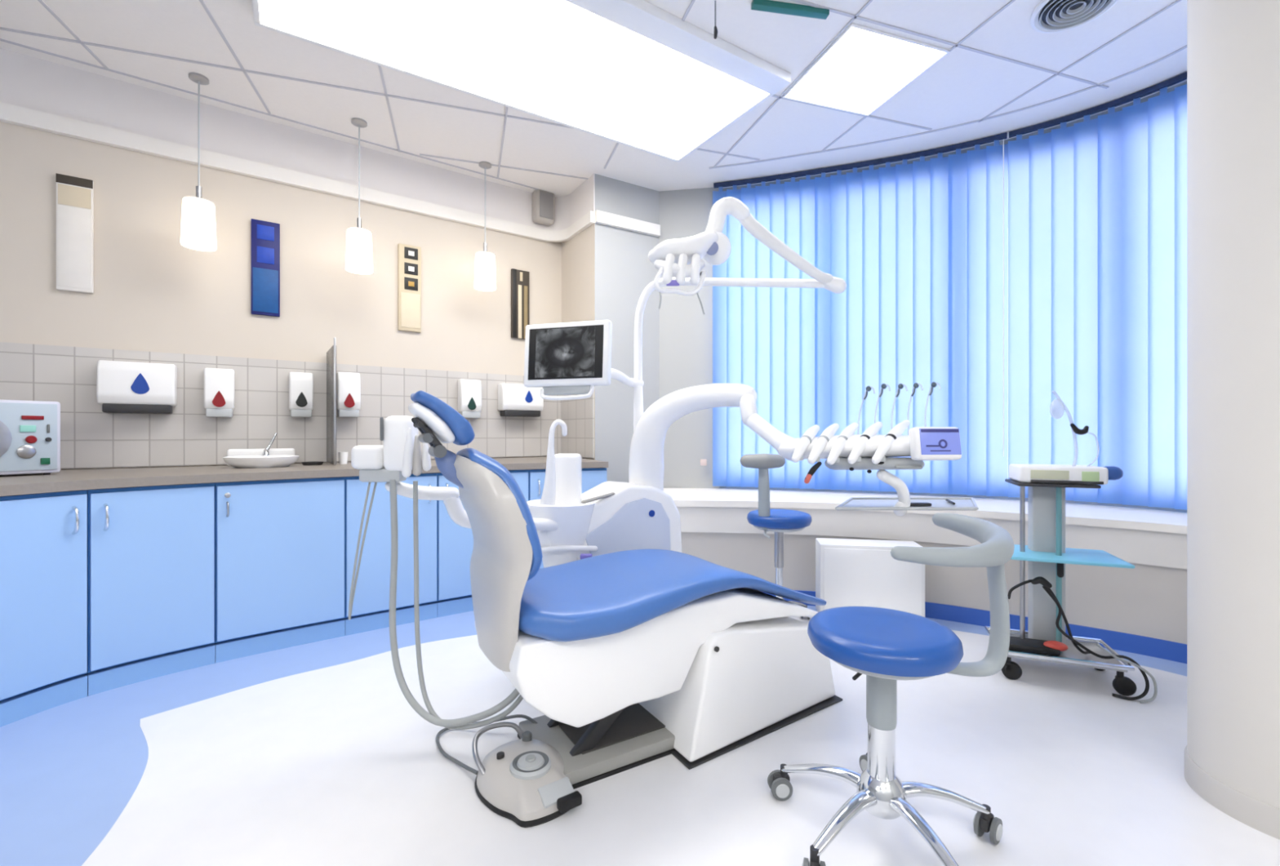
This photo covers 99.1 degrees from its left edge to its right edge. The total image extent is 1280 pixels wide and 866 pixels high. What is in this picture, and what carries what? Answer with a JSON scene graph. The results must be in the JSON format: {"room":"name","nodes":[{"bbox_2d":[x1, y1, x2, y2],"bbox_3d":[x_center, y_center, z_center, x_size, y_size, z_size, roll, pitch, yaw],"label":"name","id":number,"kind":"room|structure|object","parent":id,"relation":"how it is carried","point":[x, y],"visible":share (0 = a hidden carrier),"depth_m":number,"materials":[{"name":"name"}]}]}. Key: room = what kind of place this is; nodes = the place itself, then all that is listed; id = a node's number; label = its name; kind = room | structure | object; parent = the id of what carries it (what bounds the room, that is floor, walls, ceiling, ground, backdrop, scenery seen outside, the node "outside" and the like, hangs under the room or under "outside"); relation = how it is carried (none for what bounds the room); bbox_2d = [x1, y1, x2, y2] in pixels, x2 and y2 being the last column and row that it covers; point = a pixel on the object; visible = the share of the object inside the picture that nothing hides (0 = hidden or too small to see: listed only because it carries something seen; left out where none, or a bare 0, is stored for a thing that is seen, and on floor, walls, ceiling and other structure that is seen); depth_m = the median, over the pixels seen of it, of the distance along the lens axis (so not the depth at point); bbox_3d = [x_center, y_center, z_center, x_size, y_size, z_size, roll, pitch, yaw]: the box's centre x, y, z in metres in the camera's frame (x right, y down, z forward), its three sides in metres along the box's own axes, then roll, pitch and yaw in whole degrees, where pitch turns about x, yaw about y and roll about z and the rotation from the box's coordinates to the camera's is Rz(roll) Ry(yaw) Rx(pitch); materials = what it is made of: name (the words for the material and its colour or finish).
{"room":"dental clinic","nodes":[
{"label":"dental clinic","id":0,"kind":"room"},
{"bbox_2d":[0,121,561,470],"bbox_3d":[-2.896,-0.425,3.085,5.420,3.050,0.120,0,0,-35],"label":"wall","id":1,"kind":"structure","parent":0,"point":[153,292],"depth_m":3.32,"materials":[{"name":"beige paint"}]},
{"bbox_2d":[55,173,93,293],"bbox_3d":[-3.015,-1.060,2.911,0.139,0.607,0.027,0,0,-35],"label":"wall panel","id":2,"kind":"object","parent":1,"relation":"attached to","point":[74,195],"visible":1,"depth_m":2.90,"materials":[{"name":"white"}]},
{"bbox_2d":[96,360,177,413],"bbox_3d":[-2.768,-0.249,3.009,0.316,0.279,0.128,0,0,-35],"label":"dispenser","id":3,"kind":"object","parent":1,"relation":"attached to","point":[122,387],"visible":1,"depth_m":2.96,"materials":[{"name":"white plastic"}]},
{"bbox_2d":[204,368,234,417],"bbox_3d":[-2.484,-0.237,3.222,0.141,0.286,0.108,0,0,-35],"label":"soap dispenser","id":4,"kind":"object","parent":1,"relation":"attached to","point":[219,384],"visible":1,"depth_m":3.19,"materials":[{"name":"white plastic"}]},
{"bbox_2d":[251,218,279,316],"bbox_3d":[-2.330,-1.024,3.395,0.148,0.583,0.027,0,0,-35],"label":"wall panel","id":5,"kind":"object","parent":1,"relation":"attached to","point":[265,235],"visible":1,"depth_m":3.38,"materials":[{"name":"blue glass"}]},
{"bbox_2d":[0,342,560,469],"bbox_3d":[-2.858,-0.135,3.031,5.380,0.650,0.012,0,0,-35],"label":"tile backsplash","id":6,"kind":"structure","parent":1,"relation":"attached to","point":[91,437],"depth_m":3.31,"materials":[{"name":"tile"}]},
{"bbox_2d":[0,48,595,230],"bbox_3d":[-2.839,-1.808,3.032,5.405,0.285,0.564,0,0,-29],"label":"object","id":7,"kind":"structure","parent":1,"relation":"attached to","point":[28,82],"depth_m":3.36,"materials":[{"name":"white paint"}]},
{"bbox_2d":[532,189,555,226],"bbox_3d":[-0.783,-1.834,4.433,0.170,0.260,0.117,0,0,-35],"label":"wall speaker","id":8,"kind":"object","parent":7,"relation":"attached to","point":[543,202],"visible":1,"depth_m":4.38,"materials":[{"name":"grey plastic"}]},
{"bbox_2d":[539,190,553,219],"bbox_3d":[-0.752,-1.834,4.389,0.120,0.210,0.010,0,0,-35],"label":"grille","id":9,"kind":"object","parent":8,"relation":"attached to","point":[546,198],"depth_m":4.38,"materials":[{"name":"grey"}]},
{"bbox_2d":[0,102,595,242],"bbox_3d":[-2.834,-1.623,3.020,5.405,0.085,0.567,0,0,-29],"label":"trim","id":10,"kind":"structure","parent":1,"relation":"attached to","point":[9,113],"depth_m":3.36,"materials":[{"name":"white"}]},
{"bbox_2d":[288,372,313,417],"bbox_3d":[-2.149,-0.242,3.459,0.129,0.283,0.108,0,0,-35],"label":"soap dispenser","id":11,"kind":"object","parent":1,"relation":"attached to","point":[300,384],"visible":1,"depth_m":3.42,"materials":[{"name":"white plastic"}]},
{"bbox_2d":[336,371,360,417],"bbox_3d":[-1.931,-0.253,3.612,0.136,0.296,0.108,0,0,-35],"label":"soap dispenser","id":12,"kind":"object","parent":1,"relation":"attached to","point":[348,384],"visible":0.97,"depth_m":3.58,"materials":[{"name":"white plastic"}]},
{"bbox_2d":[398,243,421,332],"bbox_3d":[-1.639,-1.029,3.882,0.151,0.610,0.029,0,0,-35],"label":"wall panel","id":13,"kind":"object","parent":1,"relation":"attached to","point":[409,256],"visible":1,"depth_m":3.87,"materials":[{"name":"beige"}]},
{"bbox_2d":[457,378,481,417],"bbox_3d":[-1.273,-0.256,4.077,0.155,0.288,0.108,0,0,-35],"label":"soap dispenser","id":14,"kind":"object","parent":1,"relation":"attached to","point":[469,391],"visible":0.94,"depth_m":4.04,"materials":[{"name":"white plastic"}]},
{"bbox_2d":[511,268,528,339],"bbox_3d":[-0.958,-1.029,4.364,0.150,0.545,0.027,0,0,-35],"label":"wall panel","id":15,"kind":"object","parent":1,"relation":"attached to","point":[519,278],"visible":0.92,"depth_m":4.35,"materials":[{"name":"brown"}]},
{"bbox_2d":[497,382,543,417],"bbox_3d":[-0.938,-0.257,4.301,0.340,0.254,0.128,0,0,-35],"label":"dispenser","id":16,"kind":"object","parent":1,"relation":"attached to","point":[519,400],"visible":0.88,"depth_m":4.24,"materials":[{"name":"white plastic"}]},
{"bbox_2d":[561,222,595,459],"bbox_3d":[-0.459,-0.425,4.373,0.100,3.050,0.586,0,0,-33],"label":"wall","id":17,"kind":"structure","parent":0,"point":[578,253],"depth_m":4.30,"materials":[{"name":"beige paint"}]},
{"bbox_2d":[560,390,594,457],"bbox_3d":[-0.506,-0.135,4.342,0.013,0.650,0.566,0,0,-33],"label":"tile backsplash","id":18,"kind":"structure","parent":17,"relation":"attached to","point":[578,415],"depth_m":4.29,"materials":[{"name":"tile"}]},
{"bbox_2d":[0,0,1186,196],"bbox_3d":[-0.850,-1.997,1.500,8.700,0.106,7.400,0,0,0],"label":"ceiling","id":19,"kind":"structure","parent":0,"point":[999,74],"depth_m":3.02,"materials":[{"name":"tile"}]},
{"bbox_2d":[180,72,217,251],"bbox_3d":[-2.421,-1.486,2.993,0.156,0.929,0.156,0,0,0],"label":"pendant lamp","id":20,"kind":"object","parent":19,"relation":"hanging from","point":[198,228],"visible":1,"depth_m":2.95,"materials":[{"name":"white glass"}]},
{"bbox_2d":[345,117,373,274],"bbox_3d":[-1.759,-1.483,3.417,0.156,0.935,0.156,0,0,0],"label":"pendant lamp","id":21,"kind":"object","parent":19,"relation":"hanging from","point":[358,256],"visible":1,"depth_m":3.37,"materials":[{"name":"white glass"}]},
{"bbox_2d":[474,161,496,291],"bbox_3d":[-1.123,-1.499,3.958,0.156,0.902,0.156,0,0,0],"label":"pendant lamp","id":22,"kind":"object","parent":19,"relation":"hanging from","point":[485,278],"visible":1,"depth_m":3.90,"materials":[{"name":"white glass"}]},
{"bbox_2d":[251,0,791,162],"bbox_3d":[-0.488,-1.925,2.749,2.439,0.050,1.035,0,0,-32],"label":"ceiling light","id":23,"kind":"object","parent":19,"relation":"attached to","point":[633,73],"visible":1,"depth_m":2.77,"materials":[{"name":"white plastic"}]},
{"bbox_2d":[713,0,717,39],"bbox_3d":[0.342,-1.864,2.460,0.018,0.172,0.018,0,0,0],"label":"ceiling hook","id":24,"kind":"object","parent":19,"relation":"hanging from","point":[715,32],"visible":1,"depth_m":2.46,"materials":[{"name":"grey"}]},
{"bbox_2d":[751,0,829,19],"bbox_3d":[0.687,-1.936,2.490,0.366,0.028,0.035,0,0,-9],"label":"rail","id":25,"kind":"object","parent":19,"relation":"attached to","point":[768,6],"visible":1,"depth_m":2.48,"materials":[{"name":"teal metal"}]},
{"bbox_2d":[782,22,950,115],"bbox_3d":[1.200,-1.944,2.965,0.604,0.012,0.594,0,0,-18],"label":"recessed light","id":26,"kind":"object","parent":19,"relation":"in","point":[864,68],"visible":1,"depth_m":2.92,"materials":[{"name":"white plastic"}]},
{"bbox_2d":[1030,0,1119,33],"bbox_3d":[1.979,-1.938,2.474,0.340,0.021,0.340,0,0,0],"label":"ceiling vent","id":27,"kind":"object","parent":19,"relation":"in","point":[1049,16],"visible":1,"depth_m":2.52,"materials":[{"name":"white metal"}]},
{"bbox_2d":[595,173,659,482],"bbox_3d":[-0.118,-0.425,4.293,0.579,3.050,0.100,0,0,-31],"label":"wall","id":28,"kind":"structure","parent":0,"point":[624,268],"depth_m":4.22,"materials":[{"name":"white paint"}]},
{"bbox_2d":[595,209,660,236],"bbox_3d":[-0.088,-1.623,4.232,0.567,0.085,0.035,0,0,-31],"label":"trim","id":29,"kind":"structure","parent":28,"relation":"attached to","point":[604,218],"depth_m":4.21,"materials":[{"name":"white"}]},
{"bbox_2d":[0,605,1279,865],"bbox_3d":[-0.850,1.149,1.500,8.700,0.101,7.400,0,0,0],"label":"floor","id":30,"kind":"structure","parent":0,"point":[332,766],"depth_m":1.74,"materials":[{"name":"white plastic"}]},
{"bbox_2d":[0,489,88,727],"bbox_3d":[-2.639,0.670,2.466,0.416,0.860,1.182,0,0,-28],"label":"base cabinet","id":31,"kind":"object","parent":30,"relation":"on","point":[44,536],"visible":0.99,"depth_m":2.14,"materials":[{"name":"blue laminate"}]},
{"bbox_2d":[84,482,215,696],"bbox_3d":[-2.423,0.670,2.744,0.485,0.860,0.945,0,0,-35],"label":"base cabinet","id":32,"kind":"object","parent":30,"relation":"on","point":[152,548],"visible":1,"depth_m":2.43,"materials":[{"name":"blue"}]},
{"bbox_2d":[213,476,345,663],"bbox_3d":[-2.039,0.670,3.079,0.577,0.860,0.840,0,0,-35],"label":"base cabinet","id":33,"kind":"object","parent":30,"relation":"on","point":[280,544],"visible":1,"depth_m":2.76,"materials":[{"name":"blue laminate"}]},
{"bbox_2d":[343,472,437,635],"bbox_3d":[-1.615,0.670,3.398,0.494,0.860,0.807,0,0,-35],"label":"base cabinet","id":34,"kind":"object","parent":30,"relation":"on","point":[371,605],"visible":0.56,"depth_m":3.07,"materials":[{"name":"blue"}]},
{"bbox_2d":[435,469,528,617],"bbox_3d":[-1.166,0.670,3.712,0.604,0.860,0.812,0,0,-35],"label":"base cabinet","id":35,"kind":"object","parent":30,"relation":"on","point":[455,543],"visible":0.29,"depth_m":3.30,"materials":[{"name":"blue laminate"}]},
{"bbox_2d":[435,714,582,827],"bbox_3d":[-0.428,1.037,1.804,0.350,0.124,0.674,0,0,-35],"label":"foot pedal","id":36,"kind":"object","parent":30,"relation":"on","point":[522,781],"visible":0.88,"depth_m":1.62,"materials":[{"name":"grey plastic"}]},
{"bbox_2d":[527,467,606,568],"bbox_3d":[-0.677,0.670,3.977,0.574,0.860,0.946,0,0,-35],"label":"base cabinet","id":37,"kind":"object","parent":30,"relation":"on","point":[592,477],"visible":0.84,"depth_m":3.58,"materials":[{"name":"blue laminate"}]},
{"bbox_2d":[408,391,842,789],"bbox_3d":[0.014,0.488,2.028,1.621,1.222,0.620,0,0,-31],"label":"dental chair","id":38,"kind":"object","parent":30,"relation":"on","point":[629,659],"visible":0.98,"depth_m":1.78,"materials":[{"name":"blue plastic"}]},
{"bbox_2d":[558,702,665,754],"bbox_3d":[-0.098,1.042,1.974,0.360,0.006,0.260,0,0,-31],"label":"chair base","id":39,"kind":"object","parent":38,"relation":"on","point":[637,721],"depth_m":1.91,"materials":[{"name":"grey"}]},
{"bbox_2d":[537,278,757,559],"bbox_3d":[-0.015,0.159,2.466,0.902,1.842,0.657,0,0,-31],"label":"dental unit","id":40,"kind":"object","parent":30,"relation":"on","point":[637,513],"visible":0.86,"depth_m":2.57,"materials":[{"name":"white plastic"}]},
{"bbox_2d":[348,415,558,729],"bbox_3d":[-0.618,0.479,1.991,0.795,1.083,0.408,0,0,-27],"label":"dental suction unit","id":41,"kind":"object","parent":40,"relation":"attached to","point":[392,462],"visible":0.88,"depth_m":1.94,"materials":[{"name":"white plastic"}]},
{"bbox_2d":[526,419,597,568],"bbox_3d":[-0.348,0.341,2.427,0.324,0.799,0.277,0,0,0],"label":"spittoon","id":42,"kind":"object","parent":40,"relation":"attached to","point":[561,500],"visible":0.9,"depth_m":2.34,"materials":[{"name":"white ceramic"}]},
{"bbox_2d":[526,498,595,568],"bbox_3d":[-0.354,0.522,2.420,0.310,0.436,0.256,0,0,0],"label":"bowl","id":43,"kind":"object","parent":42,"relation":"on","point":[573,518],"depth_m":2.33,"materials":[{"name":"white ceramic"}]},
{"bbox_2d":[523,320,644,399],"bbox_3d":[-0.248,-0.330,2.535,0.578,0.360,0.244,0,0,-10],"label":"monitor","id":44,"kind":"object","parent":40,"relation":"attached to","point":[563,358],"visible":1,"depth_m":2.49,"materials":[{"name":"white plastic"}]},
{"bbox_2d":[648,196,846,314],"bbox_3d":[0.504,-0.750,2.419,0.941,0.535,0.519,0,0,0],"label":"lamp","id":45,"kind":"object","parent":40,"relation":"attached to","point":[679,258],"visible":1,"depth_m":2.32,"materials":[{"name":"white plastic"}]},
{"bbox_2d":[739,382,961,515],"bbox_3d":[0.840,0.062,2.223,0.805,0.546,0.424,0,0,0],"label":"table","id":46,"kind":"object","parent":40,"relation":"attached to","point":[869,451],"visible":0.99,"depth_m":2.11,"materials":[{"name":"white plastic"}]},
{"bbox_2d":[835,497,978,510],"bbox_3d":[1.134,0.297,2.300,0.737,0.014,0.332,0,0,0],"label":"steel tray","id":47,"kind":"object","parent":46,"relation":"attached to","point":[853,503],"visible":0.98,"depth_m":2.29,"materials":[{"name":"grey metal"}]},
{"bbox_2d":[910,502,931,506],"bbox_3d":[1.130,0.290,2.220,0.100,0.012,0.030,0,0,0],"label":"instrument case","id":48,"kind":"object","parent":47,"relation":"in","point":[912,504],"visible":0.56,"depth_m":2.21,"materials":[{"name":"grey"}]},
{"bbox_2d":[945,498,955,504],"bbox_3d":[1.309,0.290,2.300,0.010,0.010,0.136,0,0,18],"label":"probe","id":49,"kind":"object","parent":47,"relation":"on","point":[946,500],"visible":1,"depth_m":2.29,"materials":[{"name":"grey"}]},
{"bbox_2d":[739,453,813,618],"bbox_3d":[0.778,0.605,3.054,0.536,0.987,0.510,0,0,17],"label":"stool","id":50,"kind":"object","parent":30,"relation":"on","point":[780,522],"visible":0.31,"depth_m":2.97,"materials":[{"name":"plastic"}]},
{"bbox_2d":[815,537,924,617],"bbox_3d":[1.328,0.869,3.177,0.561,0.460,0.206,0,0,10],"label":"base cabinet","id":51,"kind":"object","parent":30,"relation":"on","point":[850,572],"visible":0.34,"depth_m":3.09,"materials":[{"name":"white"}]},
{"bbox_2d":[767,513,1014,865],"bbox_3d":[0.710,0.675,1.480,0.648,0.847,0.630,0,0,0],"label":"stool","id":52,"kind":"object","parent":30,"relation":"on","point":[886,646],"visible":1,"depth_m":1.45,"materials":[{"name":"plastic"}]},
{"bbox_2d":[984,479,1137,696],"bbox_3d":[1.889,0.649,2.484,0.488,0.900,0.336,0,0,22],"label":"trolley","id":53,"kind":"object","parent":30,"relation":"on","point":[1046,548],"visible":0.69,"depth_m":2.49,"materials":[{"name":"silver metal"}]},
{"bbox_2d":[1008,635,1067,656],"bbox_3d":[1.723,0.951,2.367,0.242,0.054,0.194,0,0,22],"label":"foot pedal","id":54,"kind":"object","parent":53,"relation":"on","point":[1027,645],"visible":0.89,"depth_m":2.37,"materials":[{"name":"black plastic"}]},
{"bbox_2d":[1031,563,1063,588],"bbox_3d":[1.810,0.626,2.417,0.133,0.120,0.039,0,0,5],"label":"plug","id":55,"kind":"object","parent":53,"relation":"attached to","point":[1036,580],"visible":0.91,"depth_m":2.41,"materials":[{"name":"black plastic"}]},
{"bbox_2d":[1042,586,1149,700],"bbox_3d":[1.932,0.886,2.317,0.351,0.422,0.093,0,0,22],"label":"power cable","id":56,"kind":"object","parent":55,"relation":"hanging from","point":[1144,693],"visible":0.95,"depth_m":2.32,"materials":[{"name":"black rubber"}]},
{"bbox_2d":[1007,579,1090,654],"bbox_3d":[1.805,0.811,2.398,0.341,0.317,0.062,0,0,10],"label":"power cable","id":57,"kind":"object","parent":53,"relation":"hanging from","point":[1020,584],"visible":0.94,"depth_m":2.40,"materials":[{"name":"black rubber"}]},
{"bbox_2d":[1004,479,1101,488],"bbox_3d":[1.872,0.231,2.491,0.300,0.014,0.240,0,0,22],"label":"shelf","id":58,"kind":"object","parent":53,"relation":"attached to","point":[1022,485],"depth_m":2.41,"materials":[{"name":"grey"}]},
{"bbox_2d":[1008,390,1123,484],"bbox_3d":[1.918,0.017,2.465,0.385,0.411,0.215,0,0,22],"label":"dental curing device","id":59,"kind":"object","parent":53,"relation":"on","point":[1074,473],"visible":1,"depth_m":2.40,"materials":[{"name":"white plastic"}]},
{"bbox_2d":[1007,633,1128,672],"bbox_3d":[1.881,0.989,2.487,0.440,0.018,0.300,0,0,22],"label":"tray","id":60,"kind":"object","parent":53,"relation":"on","point":[1072,655],"depth_m":2.39,"materials":[{"name":"silver metal"}]},
{"bbox_2d":[1010,544,1134,568],"bbox_3d":[1.900,0.554,2.480,0.440,0.015,0.320,0,0,22],"label":"shelf","id":61,"kind":"object","parent":53,"relation":"attached to","point":[1068,556],"depth_m":2.40,"materials":[{"name":"teal glass"}]},
{"bbox_2d":[1096,644,1157,702],"bbox_3d":[2.014,0.995,2.251,0.194,0.201,0.064,0,0,27],"label":"power cable","id":62,"kind":"object","parent":53,"relation":"attached to","point":[1150,675],"visible":1,"depth_m":2.24,"materials":[{"name":"grey plastic"}]},
{"bbox_3d":[-2.886,0.670,2.165,0.942,0.860,1.384,0,0,0],"label":"base cabinet","id":63,"kind":"object","parent":30,"relation":"on","visible":0},
{"bbox_2d":[0,457,608,496],"bbox_3d":[-2.279,0.215,2.523,4.960,0.040,1.471,0,0,-35],"label":"countertop","id":64,"kind":"structure","parent":63,"relation":"on","point":[69,480],"depth_m":2.62,"materials":[{"name":"grey laminate"}]},
{"bbox_2d":[0,400,60,475],"bbox_3d":[-2.971,0.024,2.463,0.357,0.343,0.420,0,0,28],"label":"autoclave","id":65,"kind":"object","parent":64,"relation":"on","point":[30,430],"visible":1,"depth_m":2.47,"materials":[{"name":"grey plastic"}]},
{"bbox_2d":[40,457,49,464],"bbox_3d":[-2.747,0.130,2.520,0.008,0.030,0.030,0,0,28],"label":"switch","id":66,"kind":"object","parent":65,"relation":"attached to","point":[43,460],"depth_m":2.52,"materials":[{"name":"green plastic"}]},
{"bbox_2d":[47,424,49,433],"bbox_3d":[-2.743,-0.020,2.529,0.008,0.040,0.008,0,0,28],"label":"switch","id":67,"kind":"object","parent":65,"relation":"attached to","point":[48,425],"depth_m":2.53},
{"bbox_2d":[222,448,299,468],"bbox_3d":[-2.195,0.145,3.169,0.362,0.100,0.398,0,0,-35],"label":"basin","id":68,"kind":"object","parent":64,"relation":"in","point":[277,457],"visible":0.99,"depth_m":3.10,"materials":[{"name":"white ceramic"}]},
{"bbox_2d":[262,432,276,457],"bbox_3d":[-2.224,0.105,3.240,0.074,0.212,0.138,0,0,-13],"label":"tap","id":69,"kind":"object","parent":64,"relation":"on","point":[265,453],"visible":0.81,"depth_m":3.28,"materials":[{"name":"silver metal"}]},
{"bbox_2d":[301,461,323,465],"bbox_3d":[-2.003,0.186,3.337,0.120,0.018,0.120,0,0,0],"label":"soap dish","id":70,"kind":"object","parent":64,"relation":"on","point":[310,463],"visible":0.98,"depth_m":3.30,"materials":[{"name":"grey"}]},
{"bbox_2d":[326,337,336,465],"bbox_3d":[-1.943,-0.190,3.433,0.021,0.770,0.371,0,0,-35],"label":"glass wall","id":71,"kind":"structure","parent":64,"relation":"on","point":[331,353],"depth_m":3.32,"materials":[{"name":"grey glass"}]},
{"bbox_2d":[337,452,348,464],"bbox_3d":[-1.868,0.158,3.432,0.056,0.075,0.056,0,0,0],"label":"cup","id":72,"kind":"object","parent":64,"relation":"on","point":[343,456],"visible":1,"depth_m":3.41,"materials":[{"name":"white plastic"}]},
{"bbox_2d":[659,187,719,488],"bbox_3d":[0.401,-0.425,4.409,0.482,3.050,0.100,0,0,10],"label":"wall","id":73,"kind":"structure","parent":0,"point":[686,333],"depth_m":4.36,"materials":[{"name":"white paint"}]},
{"bbox_2d":[700,459,706,465],"bbox_3d":[0.499,0.231,4.280,0.050,0.050,0.020,0,0,10],"label":"wall socket","id":74,"kind":"object","parent":73,"relation":"attached to","point":[703,462],"visible":1,"depth_m":4.27,"materials":[{"name":"beige plastic"}]},
{"bbox_2d":[663,488,1186,534],"bbox_3d":[1.805,0.460,3.281,3.940,0.040,1.241,0,0,31],"label":"window sill","id":75,"kind":"structure","parent":73,"relation":"attached to","point":[1092,515],"depth_m":3.34,"materials":[{"name":"white"}]},
{"bbox_2d":[720,80,1186,512],"bbox_3d":[2.094,-0.425,3.637,3.336,3.050,0.636,0,0,37],"label":"wall window","id":76,"kind":"structure","parent":73,"relation":"in","point":[1171,89],"depth_m":3.73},
{"bbox_2d":[712,132,1008,497],"bbox_3d":[1.490,-0.765,3.920,1.955,2.360,0.144,0,0,24],"label":"vertical blind","id":77,"kind":"object","parent":76,"relation":"attached to","point":[919,249],"visible":0.91,"depth_m":3.87,"materials":[{"name":"blue fabric"}]},
{"bbox_2d":[1008,71,1186,510],"bbox_3d":[2.804,-0.765,3.031,0.207,2.360,1.304,0,0,-32],"label":"vertical blind","id":78,"kind":"object","parent":76,"relation":"attached to","point":[1097,207],"visible":0.71,"depth_m":3.22,"materials":[{"name":"blue fabric"}]},
{"bbox_2d":[680,532,1186,644],"bbox_3d":[1.819,0.875,2.938,3.667,0.450,0.614,0,0,31],"label":"wall","id":79,"kind":"structure","parent":0,"point":[1149,601],"depth_m":3.02,"materials":[{"name":"white paint"}]},
{"bbox_2d":[676,506,1186,569],"bbox_3d":[1.816,0.565,2.932,3.667,0.170,0.628,0,0,31],"label":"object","id":80,"kind":"structure","parent":79,"relation":"attached to","point":[1166,549],"depth_m":3.27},
{"bbox_2d":[762,590,1186,663],"bbox_3d":[1.795,1.055,2.899,3.593,0.090,0.545,0,0,31],"label":"baseboard","id":81,"kind":"structure","parent":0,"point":[1132,643],"depth_m":2.82,"materials":[{"name":"blue"}]},
{"bbox_2d":[1186,0,1279,808],"bbox_3d":[1.910,-0.425,1.600,0.430,3.050,0.430,0,0,0],"label":"round column","id":82,"kind":"structure","parent":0,"point":[1233,46],"depth_m":1.56,"materials":[{"name":"paint"}]},
{"bbox_2d":[1184,745,1279,839],"bbox_3d":[1.910,1.059,1.600,0.444,0.082,0.444,0,0,0],"label":"baseboard","id":83,"kind":"structure","parent":82,"relation":"attached to","point":[1263,817],"depth_m":1.56,"materials":[{"name":"white plastic"}]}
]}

